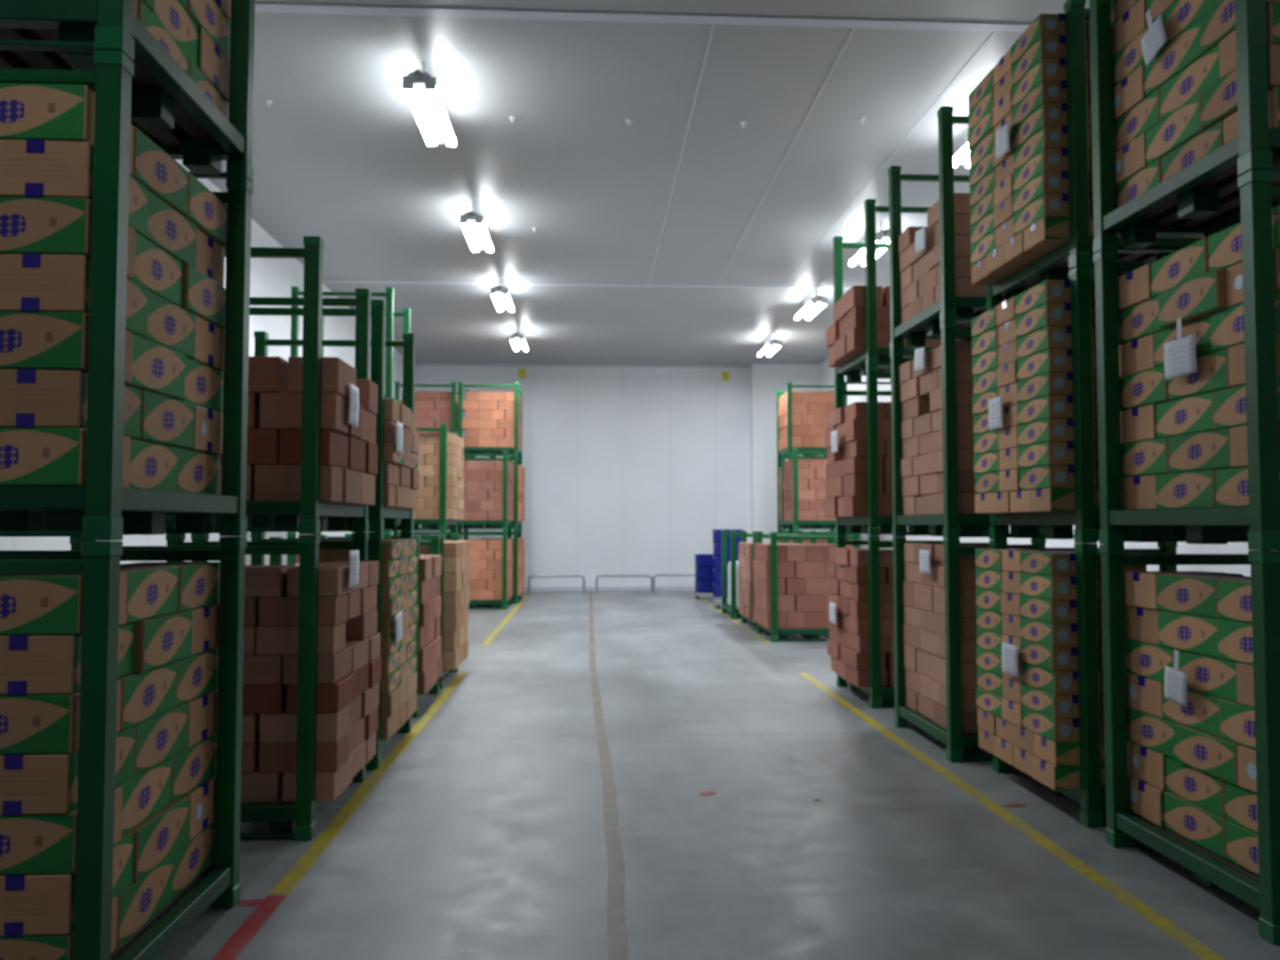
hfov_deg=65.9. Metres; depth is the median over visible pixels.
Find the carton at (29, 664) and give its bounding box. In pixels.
[0,622,135,695]
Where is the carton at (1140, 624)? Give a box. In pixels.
[1124,605,1160,645]
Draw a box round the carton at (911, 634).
[903,624,920,648]
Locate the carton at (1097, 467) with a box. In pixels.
[1095,464,1099,488]
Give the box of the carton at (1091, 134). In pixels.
[1088,127,1092,151]
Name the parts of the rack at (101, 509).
rail, post, frame, rail, post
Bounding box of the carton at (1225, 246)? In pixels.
[1208,204,1279,271]
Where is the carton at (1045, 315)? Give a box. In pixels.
[1015,303,1092,338]
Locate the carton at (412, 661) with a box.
[405,655,416,677]
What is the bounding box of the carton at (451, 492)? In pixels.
[435,487,457,498]
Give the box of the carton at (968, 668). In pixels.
[934,655,977,689]
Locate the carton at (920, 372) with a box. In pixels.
[912,351,932,378]
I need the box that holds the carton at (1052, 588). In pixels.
[1020,573,1098,599]
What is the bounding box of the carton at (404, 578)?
[400,574,408,593]
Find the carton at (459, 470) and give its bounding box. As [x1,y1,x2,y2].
[456,466,462,478]
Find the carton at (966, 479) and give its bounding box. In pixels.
[938,471,975,493]
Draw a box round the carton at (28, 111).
[0,83,134,175]
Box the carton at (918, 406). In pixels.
[902,396,933,421]
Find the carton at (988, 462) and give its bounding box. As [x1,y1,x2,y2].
[974,450,999,474]
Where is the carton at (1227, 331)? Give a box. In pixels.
[1209,290,1279,351]
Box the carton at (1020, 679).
[1002,660,1022,682]
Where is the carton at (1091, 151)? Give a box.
[1088,149,1092,173]
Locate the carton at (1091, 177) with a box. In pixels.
[1088,172,1093,196]
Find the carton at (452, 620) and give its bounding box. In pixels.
[443,608,461,631]
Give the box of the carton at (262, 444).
[247,428,279,465]
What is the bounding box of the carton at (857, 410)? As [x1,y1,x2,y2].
[844,401,884,422]
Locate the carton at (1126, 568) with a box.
[1067,551,1146,575]
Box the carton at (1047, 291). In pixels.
[1015,280,1092,317]
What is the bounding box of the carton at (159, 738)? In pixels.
[134,703,188,776]
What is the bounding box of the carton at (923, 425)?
[913,412,933,437]
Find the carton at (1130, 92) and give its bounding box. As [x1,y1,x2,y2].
[1112,64,1147,122]
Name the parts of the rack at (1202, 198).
post, frame, post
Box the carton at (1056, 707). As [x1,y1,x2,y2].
[1021,683,1100,719]
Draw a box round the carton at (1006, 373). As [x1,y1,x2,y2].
[997,360,1017,388]
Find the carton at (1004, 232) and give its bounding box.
[995,217,1013,247]
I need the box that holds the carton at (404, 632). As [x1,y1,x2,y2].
[401,626,408,647]
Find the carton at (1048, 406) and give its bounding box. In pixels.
[1016,394,1095,424]
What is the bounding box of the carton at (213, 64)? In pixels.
[197,26,229,102]
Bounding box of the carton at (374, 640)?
[367,632,380,663]
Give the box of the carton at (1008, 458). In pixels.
[999,447,1021,471]
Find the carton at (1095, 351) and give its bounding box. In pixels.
[1093,349,1096,373]
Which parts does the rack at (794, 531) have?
rail, rail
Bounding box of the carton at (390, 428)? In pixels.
[384,420,397,444]
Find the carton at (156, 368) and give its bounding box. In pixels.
[125,333,185,399]
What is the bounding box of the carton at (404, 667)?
[398,662,407,684]
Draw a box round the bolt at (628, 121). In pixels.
[625,119,631,125]
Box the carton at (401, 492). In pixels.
[388,486,407,507]
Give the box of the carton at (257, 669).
[242,654,284,684]
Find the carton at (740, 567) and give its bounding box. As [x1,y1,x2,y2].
[738,565,743,578]
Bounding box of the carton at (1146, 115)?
[1113,88,1160,152]
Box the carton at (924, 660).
[916,648,935,679]
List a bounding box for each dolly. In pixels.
[693,591,712,599]
[711,595,727,599]
[712,600,727,608]
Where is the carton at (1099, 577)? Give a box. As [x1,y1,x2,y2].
[1096,576,1102,599]
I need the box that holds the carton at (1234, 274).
[1225,248,1279,307]
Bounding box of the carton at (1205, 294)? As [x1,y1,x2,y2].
[1158,268,1227,327]
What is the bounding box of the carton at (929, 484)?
[920,472,939,495]
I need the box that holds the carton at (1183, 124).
[1145,93,1207,165]
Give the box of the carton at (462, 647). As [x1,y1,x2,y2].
[460,641,464,663]
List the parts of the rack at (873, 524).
post, rail, post, rail, frame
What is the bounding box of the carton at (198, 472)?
[177,447,220,495]
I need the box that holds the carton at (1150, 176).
[1115,158,1161,208]
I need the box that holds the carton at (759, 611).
[757,607,762,625]
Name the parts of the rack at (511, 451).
post, rail, frame, post, post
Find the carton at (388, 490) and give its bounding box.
[368,484,395,506]
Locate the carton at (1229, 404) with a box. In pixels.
[1213,376,1279,429]
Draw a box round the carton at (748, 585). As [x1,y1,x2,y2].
[744,579,752,593]
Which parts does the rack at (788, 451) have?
post, post, frame, rail, post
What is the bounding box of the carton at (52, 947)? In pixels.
[0,896,117,959]
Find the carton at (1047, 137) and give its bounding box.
[1013,125,1089,172]
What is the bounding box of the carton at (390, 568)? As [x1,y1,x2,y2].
[367,558,399,578]
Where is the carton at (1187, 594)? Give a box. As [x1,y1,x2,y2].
[1156,574,1250,618]
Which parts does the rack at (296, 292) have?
post, post, rail, post, rail, post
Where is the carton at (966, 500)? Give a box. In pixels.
[931,492,975,514]
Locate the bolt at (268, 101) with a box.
[265,99,272,106]
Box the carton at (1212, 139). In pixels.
[1161,120,1223,181]
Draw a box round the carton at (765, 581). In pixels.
[761,576,784,594]
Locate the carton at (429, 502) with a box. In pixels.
[424,497,455,508]
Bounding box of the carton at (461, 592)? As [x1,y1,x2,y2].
[458,588,464,609]
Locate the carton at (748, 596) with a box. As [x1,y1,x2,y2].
[745,592,752,606]
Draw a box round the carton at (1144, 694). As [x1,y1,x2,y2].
[1126,672,1163,718]
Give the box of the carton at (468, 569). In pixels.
[465,568,469,585]
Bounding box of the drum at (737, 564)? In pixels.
[736,562,738,607]
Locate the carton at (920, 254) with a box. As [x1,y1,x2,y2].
[915,230,928,259]
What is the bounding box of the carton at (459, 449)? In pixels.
[456,446,461,457]
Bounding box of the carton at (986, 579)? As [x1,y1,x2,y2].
[976,568,1006,591]
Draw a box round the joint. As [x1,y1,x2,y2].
[589,591,628,959]
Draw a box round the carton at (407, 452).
[399,448,410,466]
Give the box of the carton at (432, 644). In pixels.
[424,640,436,667]
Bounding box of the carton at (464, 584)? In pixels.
[461,569,467,589]
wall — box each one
[0,159,402,565]
[413,365,751,586]
[750,363,820,543]
[818,358,1250,576]
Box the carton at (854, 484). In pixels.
[842,473,883,495]
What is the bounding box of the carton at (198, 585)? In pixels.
[120,561,220,612]
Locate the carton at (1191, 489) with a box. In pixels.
[1154,469,1215,509]
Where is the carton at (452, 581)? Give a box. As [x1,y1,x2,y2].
[443,571,462,591]
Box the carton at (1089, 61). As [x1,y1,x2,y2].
[1087,59,1090,83]
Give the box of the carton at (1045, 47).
[1011,35,1087,87]
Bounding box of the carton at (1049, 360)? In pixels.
[1016,348,1095,382]
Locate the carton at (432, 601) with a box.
[426,598,434,621]
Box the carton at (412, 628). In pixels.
[408,622,416,642]
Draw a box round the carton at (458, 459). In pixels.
[456,456,460,467]
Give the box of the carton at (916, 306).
[910,296,922,318]
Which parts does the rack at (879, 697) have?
post, frame, post, rail, rail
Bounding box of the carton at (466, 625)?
[464,621,467,640]
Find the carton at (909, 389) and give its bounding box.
[900,376,919,402]
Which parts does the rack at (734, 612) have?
post, frame, post, rail, post, post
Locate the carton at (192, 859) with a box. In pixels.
[172,820,215,897]
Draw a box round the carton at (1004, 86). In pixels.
[993,69,1013,106]
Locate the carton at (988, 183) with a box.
[969,168,995,207]
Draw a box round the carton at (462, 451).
[460,448,463,459]
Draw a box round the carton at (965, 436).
[937,427,974,451]
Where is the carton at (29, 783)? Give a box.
[0,726,135,815]
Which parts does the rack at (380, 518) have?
post, rail, frame, rail, post, post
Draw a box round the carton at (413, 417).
[408,412,416,433]
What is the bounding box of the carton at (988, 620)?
[976,608,1002,633]
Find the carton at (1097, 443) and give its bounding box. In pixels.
[1094,441,1098,465]
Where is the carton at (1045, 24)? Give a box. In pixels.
[1010,13,1086,67]
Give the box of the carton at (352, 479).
[332,468,361,503]
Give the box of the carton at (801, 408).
[785,402,807,415]
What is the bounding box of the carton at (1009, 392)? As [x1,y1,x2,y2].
[999,383,1017,407]
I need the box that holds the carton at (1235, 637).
[1217,619,1253,665]
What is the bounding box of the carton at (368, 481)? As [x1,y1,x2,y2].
[352,472,375,504]
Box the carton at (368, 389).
[355,378,377,414]
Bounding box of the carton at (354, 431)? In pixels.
[341,400,361,438]
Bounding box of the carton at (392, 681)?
[381,667,400,694]
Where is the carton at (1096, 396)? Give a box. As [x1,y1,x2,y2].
[1094,395,1120,419]
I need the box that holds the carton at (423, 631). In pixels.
[418,624,428,648]
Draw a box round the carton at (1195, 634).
[1158,610,1221,657]
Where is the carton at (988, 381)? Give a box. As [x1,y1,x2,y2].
[973,368,998,396]
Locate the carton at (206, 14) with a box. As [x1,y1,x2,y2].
[185,0,230,61]
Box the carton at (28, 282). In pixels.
[0,253,148,337]
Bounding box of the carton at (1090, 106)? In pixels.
[1088,104,1091,127]
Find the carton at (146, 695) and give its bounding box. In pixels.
[117,661,176,731]
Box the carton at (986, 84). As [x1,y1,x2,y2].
[968,68,994,112]
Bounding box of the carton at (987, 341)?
[971,327,999,357]
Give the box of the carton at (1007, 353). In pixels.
[998,339,1017,367]
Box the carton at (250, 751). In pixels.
[240,739,261,773]
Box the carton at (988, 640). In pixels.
[976,627,1004,654]
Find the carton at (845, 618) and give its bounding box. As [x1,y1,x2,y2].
[841,613,849,631]
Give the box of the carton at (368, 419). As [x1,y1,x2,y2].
[357,408,375,444]
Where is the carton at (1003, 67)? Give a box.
[992,48,1011,86]
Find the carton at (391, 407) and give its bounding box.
[384,398,399,423]
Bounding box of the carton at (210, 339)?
[190,315,224,370]
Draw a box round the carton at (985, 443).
[974,430,1002,455]
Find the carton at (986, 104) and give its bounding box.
[968,88,993,131]
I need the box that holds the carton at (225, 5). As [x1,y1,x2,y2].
[214,0,231,22]
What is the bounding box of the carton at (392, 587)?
[382,576,401,598]
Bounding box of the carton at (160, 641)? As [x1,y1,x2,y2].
[133,610,192,672]
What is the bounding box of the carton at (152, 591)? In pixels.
[120,566,178,623]
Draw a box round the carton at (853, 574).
[844,565,885,583]
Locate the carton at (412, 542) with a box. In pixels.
[383,538,416,556]
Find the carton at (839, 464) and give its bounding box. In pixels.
[836,460,842,476]
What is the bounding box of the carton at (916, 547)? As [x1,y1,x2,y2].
[913,544,961,565]
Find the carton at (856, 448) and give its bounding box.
[843,440,884,459]
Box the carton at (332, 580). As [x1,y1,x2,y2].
[287,565,356,596]
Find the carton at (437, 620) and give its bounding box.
[434,616,440,638]
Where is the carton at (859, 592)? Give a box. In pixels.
[850,583,893,600]
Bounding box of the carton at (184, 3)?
[177,0,187,9]
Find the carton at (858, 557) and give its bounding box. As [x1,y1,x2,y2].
[849,549,893,567]
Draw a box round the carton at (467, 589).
[464,585,470,605]
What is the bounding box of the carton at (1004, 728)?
[995,715,1013,743]
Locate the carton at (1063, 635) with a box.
[1019,617,1098,647]
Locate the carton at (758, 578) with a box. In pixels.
[756,575,761,592]
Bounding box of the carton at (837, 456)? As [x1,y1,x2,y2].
[827,447,844,463]
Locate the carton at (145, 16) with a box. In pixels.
[53,0,188,87]
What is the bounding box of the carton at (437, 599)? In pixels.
[433,595,440,618]
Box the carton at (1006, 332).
[998,319,1017,346]
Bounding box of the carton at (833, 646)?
[827,639,840,659]
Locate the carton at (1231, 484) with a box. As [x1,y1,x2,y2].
[1215,464,1279,507]
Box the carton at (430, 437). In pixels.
[425,432,456,445]
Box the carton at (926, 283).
[918,266,936,296]
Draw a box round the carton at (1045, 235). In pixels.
[1023,216,1094,252]
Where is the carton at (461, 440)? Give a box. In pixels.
[459,437,463,448]
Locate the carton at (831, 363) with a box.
[828,344,845,367]
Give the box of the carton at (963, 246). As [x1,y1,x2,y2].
[928,235,971,270]
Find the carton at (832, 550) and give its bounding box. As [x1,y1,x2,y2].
[829,547,861,563]
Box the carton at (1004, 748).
[994,736,1014,766]
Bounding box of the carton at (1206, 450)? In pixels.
[1168,427,1231,472]
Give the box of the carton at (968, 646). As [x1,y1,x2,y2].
[938,635,976,661]
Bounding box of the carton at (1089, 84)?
[1088,81,1091,104]
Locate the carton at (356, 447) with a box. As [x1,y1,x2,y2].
[347,435,366,472]
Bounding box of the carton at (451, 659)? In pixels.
[442,646,460,670]
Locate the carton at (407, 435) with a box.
[402,426,413,451]
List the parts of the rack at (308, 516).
rail, frame, rail, post, post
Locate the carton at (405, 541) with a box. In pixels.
[348,539,408,557]
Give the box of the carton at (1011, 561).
[1001,550,1074,572]
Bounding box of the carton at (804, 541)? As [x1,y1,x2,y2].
[792,539,810,543]
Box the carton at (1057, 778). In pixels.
[1032,756,1105,790]
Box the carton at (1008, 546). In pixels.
[981,544,1029,547]
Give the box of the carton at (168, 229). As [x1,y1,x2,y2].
[144,190,197,268]
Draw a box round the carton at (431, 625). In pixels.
[428,618,434,642]
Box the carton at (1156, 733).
[1126,706,1177,758]
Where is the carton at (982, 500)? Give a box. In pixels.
[975,493,1009,513]
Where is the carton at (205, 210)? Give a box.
[183,171,226,247]
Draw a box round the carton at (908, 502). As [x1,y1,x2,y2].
[903,496,915,515]
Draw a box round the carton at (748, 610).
[744,604,753,618]
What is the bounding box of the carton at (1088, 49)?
[1086,37,1090,61]
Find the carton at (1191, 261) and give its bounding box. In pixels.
[1150,237,1208,297]
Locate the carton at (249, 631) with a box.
[217,624,258,655]
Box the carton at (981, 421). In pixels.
[973,412,999,435]
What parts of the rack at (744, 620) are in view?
post, frame, post, rail, post, post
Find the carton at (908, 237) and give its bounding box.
[898,226,927,254]
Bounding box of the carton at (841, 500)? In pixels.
[838,496,855,517]
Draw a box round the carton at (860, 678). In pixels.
[846,664,887,687]
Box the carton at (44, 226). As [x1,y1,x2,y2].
[0,197,135,279]
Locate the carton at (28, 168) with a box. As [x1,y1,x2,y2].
[0,139,148,237]
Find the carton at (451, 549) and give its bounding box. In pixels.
[443,542,461,557]
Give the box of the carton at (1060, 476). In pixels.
[1018,464,1095,490]
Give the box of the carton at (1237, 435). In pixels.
[1229,420,1279,467]
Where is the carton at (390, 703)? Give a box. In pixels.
[380,685,401,717]
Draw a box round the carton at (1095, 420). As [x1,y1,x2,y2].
[1094,418,1098,442]
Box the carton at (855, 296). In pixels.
[841,285,882,315]
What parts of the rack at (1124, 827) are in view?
post, rail, frame, post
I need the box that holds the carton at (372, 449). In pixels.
[365,441,377,474]
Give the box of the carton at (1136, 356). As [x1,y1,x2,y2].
[1119,333,1155,377]
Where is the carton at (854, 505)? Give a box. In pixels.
[844,495,892,516]
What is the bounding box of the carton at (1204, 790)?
[1165,755,1225,817]
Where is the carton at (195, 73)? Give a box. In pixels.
[130,56,229,137]
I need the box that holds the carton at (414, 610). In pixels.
[408,605,418,624]
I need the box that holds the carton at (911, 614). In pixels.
[904,605,921,629]
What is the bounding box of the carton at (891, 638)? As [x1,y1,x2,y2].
[888,635,894,652]
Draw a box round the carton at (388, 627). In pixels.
[381,614,397,636]
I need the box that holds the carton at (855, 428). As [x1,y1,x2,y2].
[845,418,891,441]
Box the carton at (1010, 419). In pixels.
[999,404,1019,429]
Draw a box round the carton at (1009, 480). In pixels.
[999,469,1020,491]
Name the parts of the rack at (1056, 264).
post, post, rail, frame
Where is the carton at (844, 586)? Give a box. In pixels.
[840,580,850,598]
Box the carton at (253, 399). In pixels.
[220,392,260,428]
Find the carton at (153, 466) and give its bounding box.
[129,438,178,491]
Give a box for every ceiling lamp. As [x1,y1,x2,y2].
[402,61,456,147]
[460,202,493,252]
[490,277,513,311]
[510,326,527,351]
[757,332,782,356]
[794,288,827,319]
[848,220,889,266]
[953,130,970,168]
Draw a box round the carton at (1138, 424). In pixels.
[1120,403,1157,444]
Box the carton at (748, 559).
[744,555,752,567]
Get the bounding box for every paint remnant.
[697,791,715,795]
[1001,803,1026,807]
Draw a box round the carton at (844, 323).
[839,314,847,338]
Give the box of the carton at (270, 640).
[256,622,345,655]
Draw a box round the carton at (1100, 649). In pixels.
[1098,646,1103,671]
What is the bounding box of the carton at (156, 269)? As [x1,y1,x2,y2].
[130,232,183,306]
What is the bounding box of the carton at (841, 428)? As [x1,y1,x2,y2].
[836,422,848,445]
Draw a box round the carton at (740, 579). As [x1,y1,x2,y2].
[738,577,741,590]
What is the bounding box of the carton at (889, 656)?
[885,651,894,669]
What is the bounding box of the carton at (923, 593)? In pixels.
[913,583,935,612]
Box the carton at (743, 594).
[741,591,746,604]
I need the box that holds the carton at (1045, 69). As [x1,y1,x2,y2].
[1011,57,1087,109]
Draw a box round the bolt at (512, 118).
[509,116,515,122]
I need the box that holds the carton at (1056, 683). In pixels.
[1021,661,1101,695]
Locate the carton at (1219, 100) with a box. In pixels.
[1200,44,1279,128]
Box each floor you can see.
[155,590,1279,959]
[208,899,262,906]
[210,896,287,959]
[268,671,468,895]
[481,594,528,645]
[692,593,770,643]
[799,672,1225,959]
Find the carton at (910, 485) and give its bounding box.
[902,475,920,496]
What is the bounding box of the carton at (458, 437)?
[456,435,460,447]
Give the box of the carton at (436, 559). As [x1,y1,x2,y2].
[419,554,441,576]
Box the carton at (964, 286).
[935,278,986,302]
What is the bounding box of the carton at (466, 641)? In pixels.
[464,638,468,659]
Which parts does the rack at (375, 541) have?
post, post, rail, rail, post, frame, post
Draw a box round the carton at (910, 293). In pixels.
[900,280,919,310]
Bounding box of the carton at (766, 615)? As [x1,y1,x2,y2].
[762,609,786,628]
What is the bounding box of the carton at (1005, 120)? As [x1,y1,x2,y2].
[994,112,1013,146]
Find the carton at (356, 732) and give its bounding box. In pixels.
[347,717,364,755]
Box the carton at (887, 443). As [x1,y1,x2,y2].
[882,440,891,457]
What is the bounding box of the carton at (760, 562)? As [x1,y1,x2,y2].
[758,560,762,576]
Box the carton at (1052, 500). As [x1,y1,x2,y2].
[1028,488,1099,511]
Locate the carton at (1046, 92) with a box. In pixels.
[1011,80,1087,130]
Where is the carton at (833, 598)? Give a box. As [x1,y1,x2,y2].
[829,592,840,610]
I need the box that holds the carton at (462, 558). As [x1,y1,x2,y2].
[458,555,465,571]
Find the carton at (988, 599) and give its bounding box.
[976,588,1001,612]
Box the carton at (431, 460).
[425,454,456,466]
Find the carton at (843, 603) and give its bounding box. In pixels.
[837,596,850,615]
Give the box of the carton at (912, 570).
[904,561,921,583]
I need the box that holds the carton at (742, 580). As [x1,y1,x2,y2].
[741,578,744,591]
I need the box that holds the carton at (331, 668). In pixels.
[282,646,351,684]
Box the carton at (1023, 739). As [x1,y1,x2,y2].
[1012,724,1033,754]
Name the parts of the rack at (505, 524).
frame, rail, rail, post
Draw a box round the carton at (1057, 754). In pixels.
[1032,733,1104,766]
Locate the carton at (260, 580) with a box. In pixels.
[244,565,299,597]
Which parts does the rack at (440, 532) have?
rail, rail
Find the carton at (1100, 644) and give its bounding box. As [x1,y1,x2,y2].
[1097,623,1103,647]
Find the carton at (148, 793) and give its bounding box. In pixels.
[117,757,171,835]
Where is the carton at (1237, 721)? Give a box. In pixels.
[1220,699,1255,749]
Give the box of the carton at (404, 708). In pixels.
[399,700,407,727]
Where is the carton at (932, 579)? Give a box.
[921,564,940,586]
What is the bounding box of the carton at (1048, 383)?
[1016,371,1095,403]
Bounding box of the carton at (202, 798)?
[183,775,215,840]
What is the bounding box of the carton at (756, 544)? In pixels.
[754,543,783,559]
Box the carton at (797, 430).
[786,424,807,437]
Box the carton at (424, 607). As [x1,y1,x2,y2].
[418,601,429,626]
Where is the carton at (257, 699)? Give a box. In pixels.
[242,682,287,713]
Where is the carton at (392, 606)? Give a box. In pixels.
[382,594,402,616]
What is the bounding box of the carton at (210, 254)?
[195,228,224,287]
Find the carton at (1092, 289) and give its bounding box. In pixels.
[1091,288,1095,304]
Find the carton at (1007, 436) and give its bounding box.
[998,425,1018,449]
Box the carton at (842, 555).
[835,548,868,565]
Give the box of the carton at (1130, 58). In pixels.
[1112,20,1159,88]
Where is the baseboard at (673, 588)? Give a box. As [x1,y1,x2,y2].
[523,585,695,591]
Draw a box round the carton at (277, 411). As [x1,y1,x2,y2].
[259,392,348,432]
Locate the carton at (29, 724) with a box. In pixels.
[0,679,120,754]
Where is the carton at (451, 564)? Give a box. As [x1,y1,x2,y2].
[443,557,460,572]
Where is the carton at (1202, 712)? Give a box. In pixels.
[1161,682,1225,737]
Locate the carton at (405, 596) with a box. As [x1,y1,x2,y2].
[400,592,408,611]
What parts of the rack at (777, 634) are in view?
post, post, frame, rail, rail, post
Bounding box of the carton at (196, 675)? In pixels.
[175,647,218,707]
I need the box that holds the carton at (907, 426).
[901,417,914,439]
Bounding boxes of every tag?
[348,383,359,427]
[348,550,359,588]
[395,421,402,453]
[395,610,401,645]
[518,368,526,377]
[721,371,728,381]
[829,601,836,624]
[831,430,838,453]
[914,347,924,370]
[915,226,925,253]
[919,549,930,574]
[988,395,1003,430]
[995,120,1009,159]
[1001,641,1018,678]
[1140,8,1167,66]
[1163,318,1197,379]
[1164,649,1187,707]
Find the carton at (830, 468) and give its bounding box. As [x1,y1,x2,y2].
[825,461,836,479]
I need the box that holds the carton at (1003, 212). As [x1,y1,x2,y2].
[993,194,1013,228]
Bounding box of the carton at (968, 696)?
[940,683,977,711]
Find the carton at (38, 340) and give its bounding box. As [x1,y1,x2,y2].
[0,312,132,383]
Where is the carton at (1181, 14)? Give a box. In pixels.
[1159,0,1218,50]
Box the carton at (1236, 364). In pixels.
[1228,334,1279,386]
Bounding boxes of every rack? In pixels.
[0,0,255,183]
[0,49,253,540]
[0,536,247,959]
[69,532,368,840]
[165,235,371,534]
[191,530,413,769]
[218,299,415,532]
[269,535,440,717]
[287,519,402,532]
[287,532,400,565]
[290,286,410,403]
[320,533,459,689]
[391,531,457,538]
[392,528,462,539]
[394,381,463,438]
[399,423,457,531]
[419,524,429,528]
[446,529,511,609]
[448,450,512,529]
[456,528,521,603]
[457,381,522,459]
[457,455,522,529]
[721,529,802,619]
[741,530,831,631]
[756,531,859,641]
[776,382,847,459]
[776,455,847,529]
[776,528,847,543]
[780,448,847,529]
[781,529,860,547]
[832,199,930,384]
[833,366,987,535]
[835,534,1007,708]
[888,105,1006,351]
[889,320,1073,539]
[892,536,1123,762]
[985,0,1204,311]
[989,266,1249,543]
[989,539,1247,827]
[1088,0,1279,253]
[1093,169,1279,550]
[1099,544,1279,944]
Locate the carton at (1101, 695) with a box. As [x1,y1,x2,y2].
[1099,693,1103,718]
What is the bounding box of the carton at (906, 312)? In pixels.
[901,304,910,324]
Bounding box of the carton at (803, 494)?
[791,489,815,500]
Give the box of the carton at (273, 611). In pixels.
[258,593,348,625]
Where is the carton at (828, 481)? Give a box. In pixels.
[825,478,831,497]
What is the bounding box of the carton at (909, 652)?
[904,643,916,671]
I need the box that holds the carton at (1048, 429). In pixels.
[1017,418,1095,447]
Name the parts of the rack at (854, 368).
post, rail, post, frame, rail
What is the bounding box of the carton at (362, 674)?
[352,663,368,697]
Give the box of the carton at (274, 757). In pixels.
[258,733,348,773]
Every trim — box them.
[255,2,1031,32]
[322,280,884,288]
[415,362,750,368]
[648,24,715,284]
[716,27,855,285]
[784,32,994,286]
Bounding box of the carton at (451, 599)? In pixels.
[443,591,459,611]
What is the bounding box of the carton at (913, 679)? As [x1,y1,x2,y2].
[904,668,923,694]
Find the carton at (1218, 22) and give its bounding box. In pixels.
[1200,0,1279,54]
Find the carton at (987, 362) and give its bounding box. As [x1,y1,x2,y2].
[972,347,998,376]
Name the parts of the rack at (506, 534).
rail, rail, frame, post, post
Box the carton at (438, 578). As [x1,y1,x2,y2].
[436,575,440,596]
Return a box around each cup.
[219,518,247,535]
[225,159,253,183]
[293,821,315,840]
[298,520,319,534]
[352,520,368,532]
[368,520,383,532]
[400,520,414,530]
[439,526,446,531]
[450,526,457,531]
[502,525,507,529]
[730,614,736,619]
[741,617,747,623]
[756,627,763,632]
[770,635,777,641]
[835,527,846,534]
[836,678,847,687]
[867,527,879,535]
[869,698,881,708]
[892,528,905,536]
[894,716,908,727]
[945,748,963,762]
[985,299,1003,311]
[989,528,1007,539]
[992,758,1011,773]
[1040,528,1044,534]
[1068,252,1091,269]
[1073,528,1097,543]
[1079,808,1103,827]
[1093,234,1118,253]
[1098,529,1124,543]
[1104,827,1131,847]
[1237,150,1272,175]
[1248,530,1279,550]
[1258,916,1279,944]
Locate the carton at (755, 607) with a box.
[753,606,757,623]
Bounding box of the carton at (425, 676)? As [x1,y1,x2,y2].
[418,665,431,695]
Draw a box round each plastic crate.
[694,553,713,567]
[694,566,713,580]
[694,578,713,592]
[712,528,743,543]
[712,542,738,556]
[712,555,738,569]
[712,568,727,583]
[712,582,727,597]
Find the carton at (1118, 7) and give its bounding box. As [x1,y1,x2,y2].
[1111,0,1139,25]
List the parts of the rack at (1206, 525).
post, rail, frame, post, rail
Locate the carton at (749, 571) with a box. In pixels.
[746,568,752,581]
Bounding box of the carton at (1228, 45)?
[1218,2,1279,78]
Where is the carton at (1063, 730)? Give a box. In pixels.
[1022,705,1101,742]
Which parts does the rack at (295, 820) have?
post, post, rail, rail, frame, post, post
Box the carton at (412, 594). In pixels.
[407,588,416,608]
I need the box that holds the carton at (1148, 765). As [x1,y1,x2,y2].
[1127,740,1166,791]
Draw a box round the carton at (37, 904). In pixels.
[0,831,134,936]
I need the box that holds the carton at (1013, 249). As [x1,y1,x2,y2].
[1003,231,1047,263]
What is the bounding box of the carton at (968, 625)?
[937,614,976,639]
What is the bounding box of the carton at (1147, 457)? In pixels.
[1120,437,1169,477]
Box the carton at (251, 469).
[219,464,255,501]
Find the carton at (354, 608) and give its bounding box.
[347,589,360,619]
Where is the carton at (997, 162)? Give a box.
[992,131,1013,167]
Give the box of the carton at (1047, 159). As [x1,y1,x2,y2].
[1013,148,1088,193]
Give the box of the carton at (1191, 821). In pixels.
[1164,792,1226,858]
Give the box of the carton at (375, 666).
[368,657,381,687]
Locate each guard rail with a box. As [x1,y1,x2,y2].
[527,574,586,593]
[593,574,655,592]
[653,573,695,591]
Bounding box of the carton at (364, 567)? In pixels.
[318,562,368,590]
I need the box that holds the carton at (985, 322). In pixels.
[971,306,998,338]
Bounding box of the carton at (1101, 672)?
[1098,670,1103,694]
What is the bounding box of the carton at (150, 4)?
[142,0,154,12]
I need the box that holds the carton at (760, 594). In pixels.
[759,592,762,609]
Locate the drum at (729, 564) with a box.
[728,560,738,605]
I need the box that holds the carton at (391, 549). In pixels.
[367,539,403,559]
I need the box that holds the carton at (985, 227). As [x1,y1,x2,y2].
[970,210,996,246]
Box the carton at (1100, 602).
[1097,599,1102,623]
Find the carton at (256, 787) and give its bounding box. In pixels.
[240,768,284,802]
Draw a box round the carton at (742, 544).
[740,542,752,555]
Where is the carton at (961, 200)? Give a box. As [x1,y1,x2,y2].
[927,192,970,230]
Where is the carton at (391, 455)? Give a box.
[384,442,404,464]

